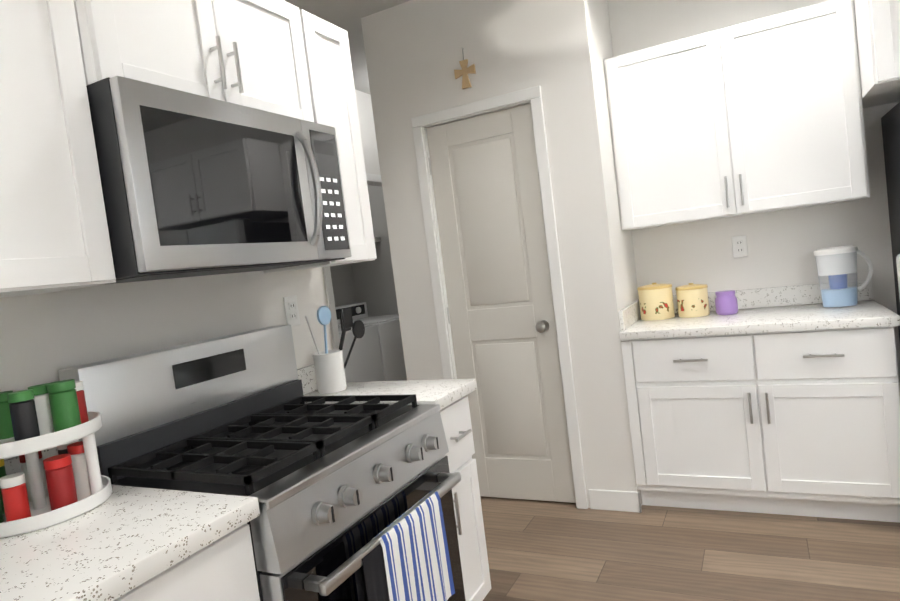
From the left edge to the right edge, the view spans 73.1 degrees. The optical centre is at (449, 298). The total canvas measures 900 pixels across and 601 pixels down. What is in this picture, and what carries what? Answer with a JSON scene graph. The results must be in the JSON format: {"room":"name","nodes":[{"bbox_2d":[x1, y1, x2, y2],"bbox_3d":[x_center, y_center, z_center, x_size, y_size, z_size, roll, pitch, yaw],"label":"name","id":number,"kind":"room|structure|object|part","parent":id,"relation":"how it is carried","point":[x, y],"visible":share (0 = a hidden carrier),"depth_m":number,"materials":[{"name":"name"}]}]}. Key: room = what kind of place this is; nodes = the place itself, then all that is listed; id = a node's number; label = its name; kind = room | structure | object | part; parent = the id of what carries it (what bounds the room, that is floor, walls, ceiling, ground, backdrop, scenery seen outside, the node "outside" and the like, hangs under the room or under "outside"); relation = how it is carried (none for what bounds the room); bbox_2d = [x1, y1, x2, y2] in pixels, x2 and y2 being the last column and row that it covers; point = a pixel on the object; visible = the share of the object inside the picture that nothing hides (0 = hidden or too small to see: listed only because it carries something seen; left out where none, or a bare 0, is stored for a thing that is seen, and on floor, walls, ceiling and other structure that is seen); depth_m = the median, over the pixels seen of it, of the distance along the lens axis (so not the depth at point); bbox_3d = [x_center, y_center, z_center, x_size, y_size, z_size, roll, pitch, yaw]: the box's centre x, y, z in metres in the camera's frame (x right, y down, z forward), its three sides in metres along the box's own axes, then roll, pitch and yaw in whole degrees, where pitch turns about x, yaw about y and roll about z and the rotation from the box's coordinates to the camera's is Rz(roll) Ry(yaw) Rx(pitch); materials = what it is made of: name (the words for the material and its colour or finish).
{"room":"kitchen","nodes":[
{"label":"kitchen","id":0,"kind":"room"},
{"bbox_2d":[0,0,330,459],"bbox_3d":[-1.953,0.190,-0.171,0.120,2.800,6.115,-5,3,27],"label":"wall","id":1,"kind":"structure","parent":0,"point":[45,338],"depth_m":1.78,"materials":[{"name":"paint"}]},
{"bbox_2d":[0,0,115,297],"bbox_3d":[-1.114,-0.413,1.087,0.325,0.864,0.767,-5,3,27],"label":"upper cabinet","id":2,"kind":"object","parent":1,"relation":"attached to","point":[54,233],"depth_m":1.27,"materials":[{"name":"white wood"}]},
{"bbox_2d":[88,0,323,124],"bbox_3d":[-0.794,-0.717,1.768,0.325,0.414,0.779,-5,3,27],"label":"upper cabinet","id":3,"kind":"object","parent":1,"relation":"attached to","point":[280,57],"depth_m":1.68,"materials":[{"name":"white wood"}]},
{"bbox_2d":[86,76,351,284],"bbox_3d":[-0.682,-0.296,1.759,0.461,0.440,0.776,-5,3,27],"label":"over-the-range microwave","id":4,"kind":"object","parent":3,"relation":"attached to","point":[193,185],"visible":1,"depth_m":1.53,"materials":[{"name":"grey metal"}]},
{"bbox_2d":[283,295,299,326],"bbox_3d":[-0.608,0.049,2.338,0.008,0.116,0.072,-5,3,27],"label":"electrical outlet","id":5,"kind":"object","parent":1,"relation":"attached to","point":[291,311],"visible":0.96,"depth_m":2.33,"materials":[{"name":"white plastic"}]},
{"bbox_2d":[263,12,376,272],"bbox_3d":[-0.531,-0.548,2.252,0.325,0.864,0.278,-5,3,27],"label":"upper cabinet","id":6,"kind":"object","parent":1,"relation":"attached to","point":[335,87],"depth_m":2.21,"materials":[{"name":"white wood"}]},
{"bbox_2d":[330,263,356,306],"bbox_3d":[-1.334,-0.186,5.339,0.120,2.800,1.695,-5,3,27],"label":"wall","id":7,"kind":"structure","parent":0,"point":[343,284],"depth_m":5.81,"materials":[{"name":"grey paint"}]},
{"bbox_2d":[374,237,380,241],"bbox_3d":[-1.148,-0.472,5.212,0.368,0.045,1.451,-5,3,27],"label":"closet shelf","id":8,"kind":"object","parent":7,"relation":"attached to","point":[376,239],"visible":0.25,"depth_m":5.73,"materials":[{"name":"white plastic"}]},
{"bbox_2d":[285,0,409,93],"bbox_3d":[0.222,-1.564,0.439,7.760,0.080,9.780,-5,3,27],"label":"ceiling","id":9,"kind":"structure","parent":0,"point":[347,15],"depth_m":3.40,"materials":[{"name":"paint"}]},
{"bbox_2d":[321,89,381,349],"bbox_3d":[-0.903,-0.184,4.319,0.120,2.800,2.885,-5,3,27],"label":"wall","id":10,"kind":"structure","parent":0,"point":[367,131],"depth_m":4.87,"materials":[{"name":"paint"}]},
{"bbox_2d":[323,173,381,349],"bbox_3d":[-0.483,0.064,4.941,0.014,2.140,1.575,-5,3,27],"label":"door frame","id":11,"kind":"structure","parent":10,"relation":"attached to","point":[328,279],"depth_m":4.26,"materials":[{"name":"white wood"}]},
{"bbox_2d":[352,185,397,316],"bbox_3d":[-0.608,-0.303,5.847,0.725,2.800,0.120,-5,3,27],"label":"wall","id":12,"kind":"structure","parent":0,"point":[374,285],"depth_m":5.81,"materials":[{"name":"grey paint"}]},
{"bbox_2d":[405,0,531,115],"bbox_3d":[0.108,-1.325,3.240,0.659,0.668,0.090,-5,3,27],"label":"wall","id":13,"kind":"structure","parent":0,"point":[489,37],"depth_m":3.20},
{"bbox_2d":[454,48,475,88],"bbox_3d":[0.075,-1.216,3.205,0.116,0.208,0.018,-5,3,27],"label":"cross","id":14,"kind":"object","parent":13,"relation":"attached to","point":[465,71],"visible":1,"depth_m":3.20,"materials":[{"name":"brown wood"}]},
{"bbox_2d":[361,0,641,507],"bbox_3d":[0.240,-0.269,3.296,1.260,2.800,0.090,-5,3,27],"label":"wall","id":15,"kind":"structure","parent":0,"point":[561,53],"depth_m":3.07,"materials":[{"name":"paint"}]},
{"bbox_2d":[411,86,587,508],"bbox_3d":[0.271,0.042,3.305,0.749,2.177,0.106,-5,3,27],"label":"door frame","id":16,"kind":"structure","parent":15,"relation":"attached to","point":[421,124],"depth_m":3.15,"materials":[{"name":"white wood"}]},
{"bbox_2d":[426,103,575,502],"bbox_3d":[0.259,0.071,3.283,0.624,2.099,0.100,-5,3,27],"label":"pantry door","id":17,"kind":"structure","parent":15,"relation":"in","point":[487,194],"depth_m":3.28,"materials":[{"name":"paint"}]},
{"bbox_3d":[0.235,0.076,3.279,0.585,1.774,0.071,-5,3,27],"label":"pantry door knob","id":18,"kind":"part","parent":17,"relation":"part of","materials":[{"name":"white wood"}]},
{"bbox_2d":[589,489,641,512],"bbox_3d":[0.976,1.159,0.388,6.551,0.105,9.478,-5,3,27],"label":"baseboard","id":19,"kind":"structure","parent":15,"relation":"attached to","point":[625,501],"depth_m":3.08,"materials":[{"name":"white wood"}]},
{"bbox_2d":[588,0,641,497],"bbox_3d":[0.897,-0.350,3.306,0.090,2.800,0.530,-5,3,27],"label":"wall","id":20,"kind":"structure","parent":0,"point":[602,51],"depth_m":3.18,"materials":[{"name":"paint"}]},
{"bbox_2d":[480,496,899,600],"bbox_3d":[0.572,1.281,0.594,7.760,0.060,9.780,-5,3,27],"label":"floor","id":21,"kind":"structure","parent":0,"point":[538,550],"depth_m":2.57,"materials":[{"name":"brown wood"}]},
{"bbox_2d":[113,523,259,600],"bbox_3d":[-0.761,0.941,1.187,0.630,0.876,0.557,-5,3,27],"label":"base cabinet","id":22,"kind":"object","parent":21,"relation":"on","point":[222,568],"depth_m":1.17,"materials":[{"name":"white wood"}]},
{"bbox_2d":[0,564,131,600],"bbox_3d":[-0.683,0.459,0.449,1.520,0.140,0.660,-5,3,27],"label":"countertop","id":23,"kind":"structure","parent":22,"relation":"on","point":[16,584],"depth_m":0.96,"materials":[{"name":"stone"}]},
{"bbox_2d":[0,447,259,588],"bbox_3d":[-0.802,0.435,1.169,0.660,0.140,0.520,-5,3,27],"label":"countertop","id":24,"kind":"structure","parent":22,"relation":"on","point":[119,541],"depth_m":1.15,"materials":[{"name":"stone"}]},
{"bbox_2d":[0,379,111,537],"bbox_3d":[-0.914,0.328,1.323,0.278,0.279,0.278,-5,3,27],"label":"spice rack","id":25,"kind":"object","parent":24,"relation":"on","point":[35,420],"visible":1,"depth_m":1.29,"materials":[{"name":"white plastic"}]},
{"bbox_2d":[58,325,465,600],"bbox_3d":[-0.415,0.704,1.739,0.744,1.200,0.775,-5,3,27],"label":"range","id":26,"kind":"object","parent":21,"relation":"on","point":[355,501],"visible":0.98,"depth_m":1.60,"materials":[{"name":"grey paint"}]},
{"bbox_2d":[338,324,383,381],"bbox_3d":[-1.001,0.659,4.896,0.670,1.090,0.680,-5,3,27],"label":"washer","id":27,"kind":"object","parent":21,"relation":"on","point":[364,363],"visible":0.17,"depth_m":4.82,"materials":[{"name":"white metal"}]},
{"bbox_2d":[335,302,406,380],"bbox_3d":[-0.689,0.587,5.519,0.670,1.090,0.680,-5,3,27],"label":"dryer","id":28,"kind":"object","parent":21,"relation":"on","point":[391,347],"visible":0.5,"depth_m":5.24,"materials":[{"name":"white painted metal"},{"name":"black plastic"}]},
{"bbox_2d":[440,396,490,600],"bbox_3d":[-0.223,0.816,2.262,0.630,0.876,0.294,-5,3,27],"label":"base cabinet","id":29,"kind":"object","parent":21,"relation":"on","point":[456,419],"depth_m":2.15,"materials":[{"name":"white wood"}]},
{"bbox_2d":[297,364,476,409],"bbox_3d":[-0.268,0.310,2.244,0.653,0.140,0.324,-5,3,27],"label":"countertop","id":30,"kind":"structure","parent":29,"relation":"on","point":[445,392],"depth_m":2.22,"materials":[{"name":"stone"}]},
{"bbox_2d":[305,306,364,393],"bbox_3d":[-0.446,0.188,2.360,0.143,0.332,0.226,-5,3,27],"label":"utensil crock","id":31,"kind":"object","parent":30,"relation":"on","point":[330,366],"visible":1,"depth_m":2.30,"materials":[{"name":"white ceramic"}]},
{"bbox_2d":[621,326,899,522],"bbox_3d":[1.516,0.561,3.022,1.108,0.875,0.668,-5,3,27],"label":"base cabinet","id":32,"kind":"object","parent":21,"relation":"on","point":[801,423],"visible":1,"depth_m":2.74,"materials":[{"name":"white wood"}]},
{"bbox_2d":[619,280,899,339],"bbox_3d":[1.465,0.056,2.997,1.126,0.140,0.653,-5,3,27],"label":"countertop","id":33,"kind":"structure","parent":32,"relation":"on","point":[783,309],"depth_m":2.92,"materials":[{"name":"stone"}]},
{"bbox_2d":[637,283,674,320],"bbox_3d":[1.122,0.012,3.308,0.183,0.196,0.183,-5,3,27],"label":"canister","id":34,"kind":"object","parent":33,"relation":"on","point":[656,301],"visible":1,"depth_m":3.23,"materials":[{"name":"yellow ceramic"}]},
{"bbox_2d":[675,283,709,317],"bbox_3d":[1.292,0.005,3.234,0.162,0.176,0.162,-5,3,27],"label":"canister","id":35,"kind":"object","parent":33,"relation":"on","point":[692,300],"visible":1,"depth_m":3.17,"materials":[{"name":"yellow ceramic"}]},
{"bbox_2d":[715,290,737,314],"bbox_3d":[1.430,0.021,3.144,0.106,0.120,0.106,-5,3,27],"label":"jar","id":36,"kind":"object","parent":33,"relation":"on","point":[726,302],"visible":1,"depth_m":3.10,"materials":[{"name":"purple"}]},
{"bbox_2d":[814,245,872,307],"bbox_3d":[1.896,-0.108,2.916,0.246,0.287,0.132,-6,3,12],"label":"water pitcher","id":37,"kind":"object","parent":33,"relation":"on","point":[836,265],"visible":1,"depth_m":2.88,"materials":[{"name":"white plastic"}]},
{"bbox_2d":[881,102,899,341],"bbox_3d":[2.450,0.002,2.460,0.949,1.815,0.664,-5,3,27],"label":"fridge","id":38,"kind":"object","parent":21,"relation":"on","point":[890,121],"visible":1,"depth_m":2.81,"materials":[{"name":"grey paint"}]},
{"bbox_2d":[896,254,899,298],"bbox_3d":[1.875,0.402,2.421,0.071,1.167,0.122,-5,3,27],"label":"step ladder","id":39,"kind":"object","parent":21,"relation":"on","point":[898,264],"visible":1,"depth_m":2.44,"materials":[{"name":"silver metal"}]},
{"bbox_2d":[607,0,899,386],"bbox_3d":[2.518,-0.524,2.839,5.760,2.800,0.120,-5,3,27],"label":"wall","id":40,"kind":"structure","parent":0,"point":[783,246],"depth_m":3.23,"materials":[{"name":"paint"}]},
{"bbox_2d":[604,0,869,229],"bbox_3d":[1.417,-0.872,3.098,1.106,0.900,0.325,-5,3,27],"label":"upper cabinet","id":41,"kind":"object","parent":40,"relation":"attached to","point":[762,115],"depth_m":2.93,"materials":[{"name":"white wood"}]},
{"bbox_2d":[731,235,747,257],"bbox_3d":[1.562,-0.278,3.272,0.072,0.116,0.008,-5,3,27],"label":"electrical outlet","id":42,"kind":"object","parent":40,"relation":"attached to","point":[739,246],"visible":1,"depth_m":3.27,"materials":[{"name":"white plastic"}]},
{"bbox_2d":[852,0,899,106],"bbox_3d":[2.253,-1.167,2.474,0.990,0.470,0.630,-5,3,27],"label":"upper cabinet","id":43,"kind":"object","parent":40,"relation":"attached to","point":[876,23],"depth_m":2.44,"materials":[{"name":"white wood"}]}
]}

